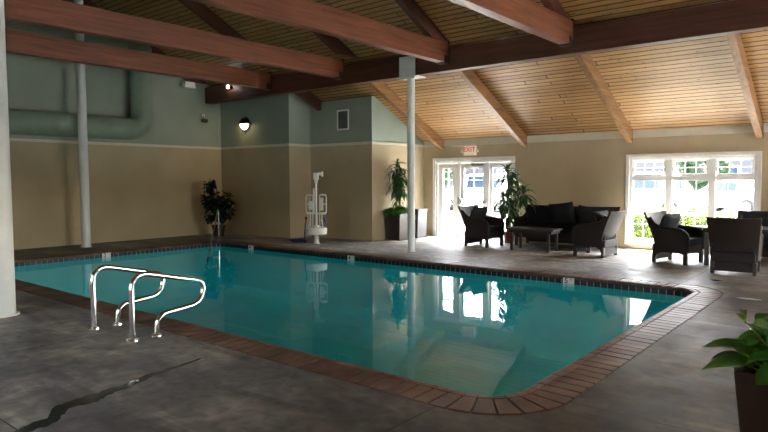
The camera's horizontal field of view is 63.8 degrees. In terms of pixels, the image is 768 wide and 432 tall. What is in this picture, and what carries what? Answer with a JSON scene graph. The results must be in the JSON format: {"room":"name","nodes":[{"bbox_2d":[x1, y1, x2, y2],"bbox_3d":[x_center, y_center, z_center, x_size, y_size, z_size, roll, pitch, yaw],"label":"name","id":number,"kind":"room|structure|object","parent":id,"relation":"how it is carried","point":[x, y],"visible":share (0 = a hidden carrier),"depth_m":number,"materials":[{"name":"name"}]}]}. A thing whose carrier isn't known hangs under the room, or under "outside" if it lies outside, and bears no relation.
{"room":"indoor swimming pool","nodes":[
{"label":"indoor swimming pool","id":0,"kind":"room"},
{"bbox_2d":[5,20,221,249],"bbox_3d":[-8.243,-2.261,13.140,0.160,6.019,11.560,3,4,39],"label":"wall","id":1,"kind":"structure","parent":0,"point":[136,192],"depth_m":14.96,"materials":[{"name":"beige paint"}]},
{"bbox_2d":[8,42,152,139],"bbox_3d":[-7.778,-2.963,13.069,0.564,2.530,6.150,3,4,39],"label":"air duct","id":2,"kind":"object","parent":1,"relation":"attached to","point":[21,122],"visible":0.96,"depth_m":14.40,"materials":[{"name":"metal"}]},
{"bbox_2d":[9,138,220,149],"bbox_3d":[-8.178,-1.636,13.109,0.025,0.065,11.215,3,4,39],"label":"trim","id":3,"kind":"structure","parent":1,"relation":"attached to","point":[10,139],"depth_m":15.02,"materials":[{"name":"beige wood"}]},
{"bbox_2d":[182,81,195,88],"bbox_3d":[-5.226,-3.479,16.415,0.259,0.160,0.334,3,4,39],"label":"light","id":4,"kind":"object","parent":1,"relation":"attached to","point":[190,85],"visible":1,"depth_m":16.30,"materials":[{"name":"grey plastic"}]},
{"bbox_2d":[201,114,207,122],"bbox_3d":[-4.931,-2.668,16.878,0.184,0.235,0.150,3,4,39],"label":"security camera","id":5,"kind":"object","parent":1,"relation":"attached to","point":[204,120],"visible":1,"depth_m":16.88,"materials":[{"name":"white plastic"}]},
{"bbox_2d":[212,224,225,236],"bbox_3d":[-4.425,0.389,16.515,0.364,0.300,0.364,3,4,39],"label":"pot","id":6,"kind":"object","parent":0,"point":[222,227],"depth_m":16.39,"materials":[{"name":"brown ceramic"}]},
{"bbox_2d":[220,93,294,237],"bbox_3d":[-3.456,-1.407,16.643,2.850,3.863,0.160,3,4,39],"label":"wall","id":7,"kind":"structure","parent":0,"point":[260,181],"depth_m":16.41,"materials":[{"name":"beige paint"}]},
{"bbox_2d":[239,117,249,131],"bbox_3d":[-3.797,-2.476,16.650,0.400,0.400,0.160,3,4,39],"label":"wall lamp","id":8,"kind":"object","parent":7,"relation":"attached to","point":[244,122],"visible":1,"depth_m":16.59,"materials":[{"name":"white glass"}]},
{"bbox_2d":[239,117,248,124],"bbox_3d":[-3.807,-2.570,16.632,0.380,0.190,0.130,3,4,39],"label":"hood","id":9,"kind":"object","parent":8,"relation":"attached to","point":[244,121],"depth_m":16.57,"materials":[{"name":"black metal"}]},
{"bbox_2d":[221,143,289,149],"bbox_3d":[-3.507,-1.857,16.537,2.875,0.065,0.025,3,4,39],"label":"trim","id":10,"kind":"structure","parent":7,"relation":"attached to","point":[287,144],"depth_m":16.43,"materials":[{"name":"beige wood"}]},
{"bbox_2d":[293,93,310,237],"bbox_3d":[-2.131,-1.381,16.136,0.160,3.863,0.740,3,4,39],"label":"wall","id":11,"kind":"structure","parent":0,"point":[301,109],"depth_m":16.01,"materials":[{"name":"beige paint"}]},
{"bbox_2d":[290,143,309,146],"bbox_3d":[-2.171,-1.825,15.918,0.025,0.065,0.715,3,4,39],"label":"trim","id":12,"kind":"structure","parent":11,"relation":"attached to","point":[299,145],"depth_m":15.94,"materials":[{"name":"beige wood"}]},
{"bbox_2d":[310,96,376,240],"bbox_3d":[-1.062,-1.175,15.644,2.130,3.500,0.160,3,4,39],"label":"wall","id":13,"kind":"structure","parent":0,"point":[348,181],"depth_m":15.45,"materials":[{"name":"beige paint"}]},
{"bbox_2d":[310,141,372,146],"bbox_3d":[-1.114,-1.806,15.527,2.155,0.065,0.025,3,4,39],"label":"trim","id":14,"kind":"structure","parent":13,"relation":"attached to","point":[366,142],"depth_m":15.47,"materials":[{"name":"beige wood"}]},
{"bbox_2d":[337,109,348,129],"bbox_3d":[-1.027,-2.404,15.422,0.400,0.500,0.020,3,4,39],"label":"air vent","id":15,"kind":"object","parent":13,"relation":"in","point":[342,115],"visible":1,"depth_m":15.42,"materials":[{"name":"white metal"}]},
{"bbox_2d":[15,254,684,396],"bbox_3d":[-1.622,1.825,9.696,11.120,1.720,5.790,3,4,39],"label":"swimming pool","id":16,"kind":"object","parent":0,"point":[477,334],"visible":0.38,"depth_m":11.35,"materials":[{"name":"teal liquid"}]},
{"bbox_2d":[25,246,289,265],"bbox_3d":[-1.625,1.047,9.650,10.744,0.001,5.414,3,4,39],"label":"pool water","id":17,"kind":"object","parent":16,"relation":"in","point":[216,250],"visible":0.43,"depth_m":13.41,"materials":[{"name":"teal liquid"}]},
{"bbox_2d":[14,243,691,296],"bbox_3d":[-1.626,1.002,9.648,10.742,0.106,5.412,3,4,39],"label":"trim","id":18,"kind":"structure","parent":16,"relation":"attached to","point":[672,292],"depth_m":11.36,"materials":[{"name":"blue tile"}]},
{"bbox_2d":[102,253,110,257],"bbox_3d":[-5.829,0.842,12.952,0.012,0.135,0.180,3,4,39],"label":"depth marker","id":19,"kind":"object","parent":18,"relation":"attached to","point":[103,254],"visible":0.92,"depth_m":12.95,"materials":[{"name":"white tile"}]},
{"bbox_2d":[347,255,353,262],"bbox_3d":[-0.662,0.860,12.325,0.180,0.135,0.012,3,4,39],"label":"depth marker","id":20,"kind":"object","parent":18,"relation":"attached to","point":[349,258],"visible":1,"depth_m":12.33,"materials":[{"name":"white tile"}]},
{"bbox_2d":[563,277,573,286],"bbox_3d":[2.828,1.017,9.458,0.180,0.135,0.012,3,4,39],"label":"depth marker","id":21,"kind":"object","parent":18,"relation":"attached to","point":[569,282],"visible":1,"depth_m":9.45,"materials":[{"name":"white tile"}]},
{"bbox_2d":[14,240,723,415],"bbox_3d":[-1.625,1.007,9.647,11.440,0.157,6.110,3,4,39],"label":"pool coping","id":22,"kind":"structure","parent":16,"relation":"on","point":[565,385],"depth_m":5.48,"materials":[{"name":"brown brick"}]},
{"bbox_2d":[0,233,767,431],"bbox_3d":[0.043,1.080,8.387,19.220,0.150,14.440,3,4,39],"label":"floor","id":23,"kind":"structure","parent":0,"point":[50,357],"depth_m":4.68,"materials":[{"name":"concrete"}]},
{"bbox_2d":[0,0,19,317],"bbox_3d":[-4.303,-0.680,6.800,0.388,3.585,0.388,3,4,39],"label":"column","id":24,"kind":"structure","parent":23,"relation":"on","point":[7,269],"depth_m":6.78,"materials":[{"name":"paint"}]},
{"bbox_2d":[74,0,91,247],"bbox_3d":[-6.740,-2.029,13.784,0.238,5.469,0.238,3,4,39],"label":"column","id":25,"kind":"structure","parent":23,"relation":"on","point":[80,68],"depth_m":13.75,"materials":[{"name":"metal"}]},
{"bbox_2d":[14,358,201,431],"bbox_3d":[-1.845,1.254,4.288,0.711,0.001,1.806,3,4,39],"label":"water streak","id":26,"kind":"object","parent":23,"relation":"on","point":[57,411],"visible":1,"depth_m":4.19,"materials":[{"name":"water"}]},
{"bbox_2d":[88,265,164,329],"bbox_3d":[-2.706,0.806,6.524,0.120,0.638,0.862,3,4,39],"label":"grab rail","id":27,"kind":"object","parent":23,"relation":"on","point":[97,270],"visible":0.88,"depth_m":6.41,"materials":[{"name":"metal"}]},
{"bbox_2d":[126,271,205,341],"bbox_3d":[-2.119,0.832,6.042,0.120,0.638,0.862,3,4,39],"label":"grab rail","id":28,"kind":"object","parent":23,"relation":"on","point":[137,276],"visible":1,"depth_m":5.94,"materials":[{"name":"metal"}]},
{"bbox_2d":[206,210,220,265],"bbox_3d":[-4.156,0.485,14.934,0.100,1.218,1.665,0,3,-4],"label":"stair handrail","id":29,"kind":"object","parent":23,"relation":"on","point":[217,213],"visible":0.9,"depth_m":15.29,"materials":[{"name":"metal"}]},
{"bbox_2d":[199,179,235,236],"bbox_3d":[-4.436,-0.224,16.480,0.989,1.528,0.508,0,3,4],"label":"potted ficus","id":30,"kind":"object","parent":23,"relation":"on","point":[211,204],"visible":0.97,"depth_m":16.40,"materials":[{"name":"plant"}]},
{"bbox_2d":[289,238,306,242],"bbox_3d":[-2.094,0.593,15.061,0.379,0.047,0.560,-2,4,-22],"label":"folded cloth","id":31,"kind":"object","parent":23,"relation":"on","point":[301,239],"visible":0.95,"depth_m":14.98,"materials":[{"name":"fabric"}]},
{"bbox_2d":[304,171,326,243],"bbox_3d":[-1.585,-0.194,14.424,0.492,1.690,0.492,2,4,37],"label":"lift","id":32,"kind":"object","parent":23,"relation":"on","point":[316,230],"visible":1,"depth_m":14.38,"materials":[{"name":"white plastic"}]},
{"bbox_2d":[384,158,406,240],"bbox_3d":[0.396,-0.409,15.232,0.778,2.010,0.874,3,4,39],"label":"dracaena","id":33,"kind":"object","parent":23,"relation":"on","point":[395,217],"visible":0.91,"depth_m":15.14,"materials":[{"name":"plant"}]},
{"bbox_2d":[385,213,406,240],"bbox_3d":[0.350,0.262,15.322,0.479,0.660,0.479,3,4,39],"label":"pot","id":34,"kind":"object","parent":33,"relation":"on","point":[396,225],"depth_m":15.15,"materials":[{"name":"brown wood"}]},
{"bbox_2d":[397,56,425,251],"bbox_3d":[0.560,-1.250,12.720,0.520,3.985,0.300,3,4,39],"label":"column","id":35,"kind":"structure","parent":23,"relation":"on","point":[406,64],"depth_m":12.65,"materials":[{"name":"metal"}]},
{"bbox_2d":[205,0,767,103],"bbox_3d":[2.430,-2.989,11.070,18.896,0.438,0.200,3,4,39],"label":"header beam","id":36,"kind":"structure","parent":35,"relation":"on","point":[735,16],"depth_m":10.60,"materials":[{"name":"brown wood"}]},
{"bbox_2d":[5,28,271,89],"bbox_3d":[-5.223,-3.179,12.384,0.200,0.480,7.478,3,4,39],"label":"tie beam","id":37,"kind":"structure","parent":36,"relation":"attached to","point":[18,42],"depth_m":12.36,"materials":[{"name":"brown wood"}]},
{"bbox_2d":[4,0,343,79],"bbox_3d":[-3.331,-3.094,10.830,0.200,0.480,7.478,3,4,39],"label":"tie beam","id":38,"kind":"structure","parent":36,"relation":"attached to","point":[55,14],"depth_m":10.23,"materials":[{"name":"brown wood"}]},
{"bbox_2d":[189,0,448,64],"bbox_3d":[-1.192,-2.998,9.073,0.200,0.480,7.478,3,4,39],"label":"tie beam","id":39,"kind":"structure","parent":36,"relation":"attached to","point":[308,15],"depth_m":9.55,"materials":[{"name":"brown wood"}]},
{"bbox_2d":[448,0,573,47],"bbox_3d":[0.723,-2.912,7.500,0.200,0.480,7.478,3,4,39],"label":"tie beam","id":40,"kind":"structure","parent":36,"relation":"attached to","point":[529,16],"depth_m":9.13,"materials":[{"name":"brown wood"}]},
{"bbox_2d":[415,208,427,237],"bbox_3d":[0.847,0.181,15.985,0.400,0.740,0.430,3,4,39],"label":"litter bin","id":41,"kind":"object","parent":23,"relation":"on","point":[420,213],"visible":0.59,"depth_m":15.82,"materials":[{"name":"grey plastic"}]},
{"bbox_2d":[458,205,504,247],"bbox_3d":[2.192,0.218,13.936,0.855,0.898,0.750,3,5,43],"label":"wicker armchair","id":42,"kind":"object","parent":23,"relation":"on","point":[479,226],"visible":1,"depth_m":13.79,"materials":[{"name":"wicker"}]},
{"bbox_2d":[470,206,487,218],"bbox_3d":[2.126,0.004,13.986,0.570,0.460,0.160,-4,25,-46],"label":"cushion","id":43,"kind":"object","parent":42,"relation":"on","point":[477,212],"depth_m":13.86,"materials":[{"name":"black fabric"}]},
{"bbox_2d":[489,225,501,231],"bbox_3d":[2.256,0.278,13.880,0.615,0.125,0.570,3,5,43],"label":"seat cushion","id":44,"kind":"object","parent":42,"relation":"on","point":[492,228],"depth_m":13.69,"materials":[{"name":"black fabric"}]},
{"bbox_2d":[490,163,537,242],"bbox_3d":[3.005,-0.290,14.302,1.162,1.864,0.853,3,4,39],"label":"dracaena","id":45,"kind":"object","parent":23,"relation":"on","point":[508,212],"visible":0.95,"depth_m":14.29,"materials":[{"name":"plant"}]},
{"bbox_2d":[504,231,513,242],"bbox_3d":[2.935,0.503,14.478,0.274,0.260,0.274,3,4,39],"label":"pot","id":46,"kind":"object","parent":45,"relation":"on","point":[507,234],"depth_m":14.39,"materials":[{"name":"ceramic"}]},
{"bbox_2d":[506,226,562,252],"bbox_3d":[3.153,0.487,12.961,1.060,0.470,0.500,3,4,39],"label":"coffee table","id":47,"kind":"object","parent":23,"relation":"on","point":[516,229],"visible":1,"depth_m":12.83,"materials":[{"name":"wood"}]},
{"bbox_2d":[513,204,620,244],"bbox_3d":[4.002,0.230,13.634,2.160,0.898,0.855,3,4,39],"label":"wicker sofa","id":48,"kind":"object","parent":23,"relation":"on","point":[542,217],"visible":0.38,"depth_m":13.92,"materials":[{"name":"wicker"}]},
{"bbox_2d":[517,224,551,227],"bbox_3d":[3.434,0.267,13.991,0.653,0.125,0.615,3,4,39],"label":"seat cushion","id":49,"kind":"object","parent":48,"relation":"on","point":[524,225],"depth_m":13.85,"materials":[{"name":"black fabric"}]},
{"bbox_2d":[525,206,553,224],"bbox_3d":[3.549,-0.009,14.109,0.660,0.460,0.160,3,24,39],"label":"cushion","id":50,"kind":"object","parent":48,"relation":"on","point":[542,216],"depth_m":14.04,"materials":[{"name":"black fabric"}]},
{"bbox_2d":[544,225,573,233],"bbox_3d":[3.946,0.290,13.570,0.653,0.125,0.615,3,4,39],"label":"seat cushion","id":51,"kind":"object","parent":48,"relation":"on","point":[567,229],"depth_m":13.30,"materials":[{"name":"black fabric"}]},
{"bbox_2d":[549,202,577,224],"bbox_3d":[3.925,-0.055,13.524,0.614,0.540,0.254,3,4,39],"label":"throw pillow","id":52,"kind":"object","parent":48,"relation":"on","point":[562,213],"visible":1,"depth_m":13.44,"materials":[{"name":"black fabric"}]},
{"bbox_2d":[557,207,580,225],"bbox_3d":[4.058,0.014,13.691,0.640,0.460,0.160,3,24,39],"label":"cushion","id":53,"kind":"object","parent":48,"relation":"on","point":[576,210],"depth_m":13.53,"materials":[{"name":"black fabric"}]},
{"bbox_2d":[578,205,603,222],"bbox_3d":[4.404,0.006,13.133,0.617,0.490,0.243,3,4,39],"label":"throw pillow","id":54,"kind":"object","parent":48,"relation":"on","point":[586,214],"visible":0.65,"depth_m":13.10,"materials":[{"name":"black fabric"}]},
{"bbox_2d":[572,210,626,257],"bbox_3d":[4.194,0.326,11.997,0.855,0.898,0.750,3,5,43],"label":"wicker armchair","id":55,"kind":"object","parent":23,"relation":"on","point":[601,234],"visible":1,"depth_m":11.78,"materials":[{"name":"wicker"}]},
{"bbox_2d":[594,210,608,222],"bbox_3d":[4.258,0.118,11.923,0.570,0.460,0.160,-4,-15,-46],"label":"cushion","id":56,"kind":"object","parent":55,"relation":"on","point":[598,216],"depth_m":11.77,"materials":[{"name":"black fabric"}]},
{"bbox_2d":[603,234,615,239],"bbox_3d":[4.131,0.379,12.060,0.615,0.125,0.570,3,5,43],"label":"seat cushion","id":57,"kind":"object","parent":55,"relation":"on","point":[605,236],"depth_m":11.81,"materials":[{"name":"grey fabric"}]},
{"bbox_2d":[643,211,704,265],"bbox_3d":[5.205,0.376,11.085,0.750,0.898,0.855,-3,4,-38],"label":"wicker armchair","id":58,"kind":"object","parent":23,"relation":"on","point":[670,237],"visible":0.98,"depth_m":10.94,"materials":[{"name":"wicker"}]},
{"bbox_2d":[660,213,680,227],"bbox_3d":[5.148,0.162,11.142,0.570,0.460,0.160,-3,24,-38],"label":"cushion","id":59,"kind":"object","parent":58,"relation":"on","point":[668,220],"depth_m":11.00,"materials":[{"name":"grey fabric"}]},
{"bbox_2d":[689,236,702,245],"bbox_3d":[5.260,0.436,11.020,0.570,0.125,0.615,-3,4,-38],"label":"seat cushion","id":60,"kind":"object","parent":58,"relation":"on","point":[693,240],"depth_m":10.84,"materials":[{"name":"grey fabric"}]},
{"bbox_2d":[699,225,767,264],"bbox_3d":[6.205,0.522,10.578,1.300,0.660,0.800,3,4,39],"label":"dining table","id":61,"kind":"object","parent":23,"relation":"on","point":[705,228],"visible":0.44,"depth_m":10.62,"materials":[{"name":"plastic"}]},
{"bbox_2d":[701,308,767,431],"bbox_3d":[1.835,0.868,2.837,0.625,0.910,0.562,3,4,39],"label":"potted plant","id":62,"kind":"object","parent":23,"relation":"on","point":[749,361],"visible":1,"depth_m":2.79,"materials":[{"name":"green plant"}]},
{"bbox_2d":[706,217,763,275],"bbox_3d":[5.574,0.452,9.784,0.750,0.898,0.855,2,4,35],"label":"wicker armchair","id":63,"kind":"object","parent":23,"relation":"on","point":[736,244],"visible":1,"depth_m":9.55,"materials":[{"name":"wicker"}]},
{"bbox_2d":[713,246,754,253],"bbox_3d":[5.625,0.504,9.858,0.570,0.125,0.615,2,4,35],"label":"seat cushion","id":64,"kind":"object","parent":63,"relation":"on","point":[716,249],"depth_m":9.60,"materials":[{"name":"black fabric"}]},
{"bbox_2d":[716,217,756,218],"bbox_3d":[5.521,0.246,9.698,0.570,0.460,0.160,2,-16,35],"label":"cushion","id":65,"kind":"object","parent":63,"relation":"on","point":[716,217],"depth_m":9.71,"materials":[{"name":"black fabric"}]},
{"bbox_2d":[737,210,767,256],"bbox_3d":[6.818,0.360,11.256,0.750,0.898,0.855,2,4,37],"label":"wicker armchair","id":66,"kind":"object","parent":23,"relation":"on","point":[741,213],"visible":0.14,"depth_m":11.24,"materials":[{"name":"wicker"}]},
{"bbox_2d":[741,212,767,226],"bbox_3d":[6.872,0.145,11.315,0.570,0.460,0.160,2,24,37],"label":"cushion","id":67,"kind":"object","parent":66,"relation":"on","point":[764,216],"depth_m":11.22,"materials":[{"name":"black fabric"}]},
{"bbox_2d":[763,236,767,244],"bbox_3d":[6.765,0.421,11.190,0.570,0.125,0.615,2,4,37],"label":"seat cushion","id":68,"kind":"object","parent":66,"relation":"on","point":[765,239],"depth_m":10.86,"materials":[{"name":"black fabric"}]},
{"bbox_2d":[376,98,423,240],"bbox_3d":[0.378,-1.192,15.844,0.160,3.500,1.980,3,4,39],"label":"wall","id":69,"kind":"structure","parent":0,"point":[389,128],"depth_m":15.39,"materials":[{"name":"beige paint"}]},
{"bbox_2d":[373,141,423,146],"bbox_3d":[0.387,-1.820,15.675,0.025,0.065,2.110,3,4,39],"label":"trim","id":70,"kind":"structure","parent":69,"relation":"attached to","point":[374,142],"depth_m":15.51,"materials":[{"name":"beige wood"}]},
{"bbox_2d":[90,0,767,140],"bbox_3d":[2.365,-3.387,10.970,19.220,3.690,7.363,3,4,39],"label":"ceiling","id":71,"kind":"structure","parent":0,"point":[695,82],"depth_m":12.02,"materials":[{"name":"brown wood"}]},
{"bbox_2d":[83,0,206,83],"bbox_3d":[-6.026,-4.423,15.485,0.120,1.772,3.596,3,4,39],"label":"rafter","id":72,"kind":"object","parent":71,"relation":"attached to","point":[155,50],"visible":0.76,"depth_m":15.68,"materials":[{"name":"brown wood"}]},
{"bbox_2d":[178,0,283,70],"bbox_3d":[-3.609,-4.314,13.499,0.120,1.772,3.596,3,4,39],"label":"rafter","id":73,"kind":"object","parent":71,"relation":"attached to","point":[202,11],"visible":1,"depth_m":13.32,"materials":[{"name":"brown wood"}]},
{"bbox_2d":[295,91,321,110],"bbox_3d":[-1.996,-3.076,15.531,0.140,0.774,1.058,3,4,39],"label":"rafter","id":74,"kind":"object","parent":71,"relation":"attached to","point":[308,97],"visible":0.51,"depth_m":15.64,"materials":[{"name":"brown wood"}]},
{"bbox_2d":[311,31,357,57],"bbox_3d":[-1.755,-4.231,11.977,0.120,1.772,3.596,3,4,39],"label":"rafter","id":75,"kind":"object","parent":71,"relation":"attached to","point":[338,47],"visible":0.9,"depth_m":12.87,"materials":[{"name":"brown wood"}]},
{"bbox_2d":[367,81,443,149],"bbox_3d":[0.520,-2.533,14.840,0.120,1.793,3.138,3,4,39],"label":"rafter","id":76,"kind":"object","parent":71,"relation":"attached to","point":[381,88],"visible":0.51,"depth_m":14.70,"materials":[{"name":"brown wood"}]},
{"bbox_2d":[395,0,447,41],"bbox_3d":[0.060,-4.149,10.486,0.120,1.772,3.596,3,4,39],"label":"rafter","id":77,"kind":"object","parent":71,"relation":"attached to","point":[411,8],"visible":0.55,"depth_m":11.18,"materials":[{"name":"brown wood"}]},
{"bbox_2d":[456,69,526,146],"bbox_3d":[2.335,-2.452,13.350,0.120,1.793,3.138,3,4,39],"label":"rafter","id":78,"kind":"object","parent":71,"relation":"attached to","point":[472,80],"visible":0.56,"depth_m":13.31,"materials":[{"name":"brown wood"}]},
{"bbox_2d":[540,0,568,18],"bbox_3d":[1.936,-4.065,8.945,0.120,1.772,3.596,3,4,39],"label":"rafter","id":79,"kind":"object","parent":71,"relation":"attached to","point":[555,6],"visible":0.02,"depth_m":9.87,"materials":[{"name":"brown wood"}]},
{"bbox_2d":[574,54,632,142],"bbox_3d":[4.212,-2.367,11.808,0.120,1.793,3.138,3,4,39],"label":"rafter","id":80,"kind":"object","parent":71,"relation":"attached to","point":[585,61],"visible":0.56,"depth_m":11.75,"materials":[{"name":"brown wood"}]},
{"bbox_2d":[726,33,763,137],"bbox_3d":[6.042,-2.285,10.305,0.120,1.793,3.138,3,4,39],"label":"rafter","id":81,"kind":"object","parent":71,"relation":"attached to","point":[735,42],"visible":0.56,"depth_m":10.22,"materials":[{"name":"brown wood"}]},
{"bbox_2d":[424,132,767,257],"bbox_3d":[6.497,-0.529,12.231,14.240,2.560,0.160,3,4,39],"label":"wall","id":82,"kind":"structure","parent":0,"point":[589,173],"depth_m":13.74,"materials":[{"name":"beige paint"}]},
{"bbox_2d":[460,144,478,155],"bbox_3d":[2.159,-1.670,15.559,0.530,0.275,0.109,3,4,39],"label":"exit sign","id":83,"kind":"object","parent":82,"relation":"attached to","point":[470,149],"visible":1,"depth_m":15.54,"materials":[{"name":"beige plastic"}]},
{"bbox_2d":[433,156,514,240],"bbox_3d":[2.248,-0.461,15.655,2.400,2.050,0.246,3,4,39],"label":"door","id":84,"kind":"structure","parent":82,"relation":"in","point":[439,164],"depth_m":15.90,"materials":[{"name":"white paint"}]},
{"bbox_2d":[438,163,456,235],"bbox_3d":[1.688,-0.429,16.165,0.600,1.880,0.045,3,4,39],"label":"light","id":85,"kind":"object","parent":84,"relation":"attached to","point":[442,231],"depth_m":16.20,"materials":[{"name":"glass"}]},
{"bbox_2d":[490,162,509,238],"bbox_3d":[2.866,-0.376,15.197,0.570,1.880,0.045,3,4,39],"label":"light","id":86,"kind":"object","parent":84,"relation":"attached to","point":[492,165],"depth_m":15.28,"materials":[{"name":"glass"}]},
{"bbox_2d":[423,123,767,146],"bbox_3d":[6.432,-1.677,12.089,13.920,0.160,0.030,3,4,39],"label":"trim","id":87,"kind":"structure","parent":82,"relation":"attached to","point":[730,129],"depth_m":13.34,"materials":[{"name":"beige wood"}]},
{"bbox_2d":[624,151,761,244],"bbox_3d":[6.171,-0.316,12.461,2.500,1.910,0.160,3,4,39],"label":"window","id":88,"kind":"structure","parent":82,"relation":"in","point":[712,158],"depth_m":12.48,"materials":[{"name":"white paint"}]},
{"bbox_2d":[734,360,767,431],"bbox_3d":[1.866,1.012,2.832,0.408,0.630,0.408,3,4,39],"label":"pot","id":89,"kind":"object","parent":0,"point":[751,398],"depth_m":2.76,"materials":[{"name":"brown ceramic"}]},
{"label":"outside","id":90,"kind":"structure","parent":0,"visible":0},
{"bbox_2d":[444,221,505,229],"bbox_3d":[-1.362,0.388,22.009,150.000,0.330,4.839,3,4,39],"label":"ground","id":91,"kind":"structure","parent":90,"point":[445,223],"depth_m":20.72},
{"bbox_2d":[633,203,737,238],"bbox_3d":[7.280,0.251,13.296,7.304,1.051,0.831,3,4,39],"label":"hedge","id":92,"kind":"object","parent":91,"relation":"on","point":[689,220],"visible":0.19,"depth_m":13.64,"materials":[{"name":"green plant"}]},
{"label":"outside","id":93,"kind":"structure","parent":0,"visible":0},
{"bbox_2d":[444,204,739,221],"bbox_3d":[32.416,-2.168,62.992,150.000,0.330,101.499,3,4,39],"label":"fence","id":94,"kind":"object","parent":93,"point":[496,213],"depth_m":27.48,"materials":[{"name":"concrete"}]},
{"bbox_2d":[444,168,450,185],"bbox_3d":[1.787,-1.777,29.538,2.951,3.108,2.809,3,4,39],"label":"tree","id":95,"kind":"object","parent":94,"relation":"on","point":[446,169],"visible":0.03,"depth_m":29.13,"materials":[{"name":"green plant"}]},
{"bbox_2d":[447,163,469,182],"bbox_3d":[3.608,-3.099,39.686,4.137,4.523,4.105,3,4,39],"label":"tree","id":96,"kind":"object","parent":94,"relation":"on","point":[451,172],"visible":0.02,"depth_m":39.17,"materials":[{"name":"green plant"}]},
{"bbox_2d":[444,168,478,189],"bbox_3d":[2.711,-4.905,55.842,18.000,6.200,11.000,3,4,39],"label":"building","id":97,"kind":"structure","parent":94,"relation":"on","point":[469,171],"depth_m":47.52,"materials":[{"name":"grey"}]},
{"bbox_2d":[444,174,506,211],"bbox_3d":[4.763,-1.167,29.988,1.844,1.777,4.810,-3,4,-35],"label":"car","id":98,"kind":"object","parent":94,"relation":"on","point":[478,185],"visible":0.34,"depth_m":29.13,"materials":[{"name":"white paint"}]},
{"bbox_2d":[479,158,751,191],"bbox_3d":[17.919,-4.228,40.106,21.500,6.600,12.000,3,4,39],"label":"building","id":99,"kind":"structure","parent":94,"relation":"on","point":[649,166],"depth_m":34.85,"materials":[{"name":"grey"}]},
{"bbox_2d":[633,172,697,213],"bbox_3d":[10.213,-0.922,25.523,4.810,1.777,1.844,1,4,19],"label":"car","id":100,"kind":"object","parent":94,"relation":"on","point":[678,186],"visible":0.2,"depth_m":24.38,"materials":[{"name":"white paint"}]},
{"bbox_2d":[675,159,733,207],"bbox_3d":[16.082,-1.942,30.942,2.686,3.165,2.742,3,4,39],"label":"tree","id":101,"kind":"object","parent":94,"relation":"on","point":[723,168],"visible":0.41,"depth_m":30.50,"materials":[{"name":"green plant"}]},
{"bbox_2d":[686,180,753,211],"bbox_3d":[15.101,-0.848,26.672,1.844,1.457,4.810,-1,4,-21],"label":"car","id":102,"kind":"object","parent":94,"relation":"on","point":[747,186],"visible":0.52,"depth_m":25.88,"materials":[{"name":"white paint"}]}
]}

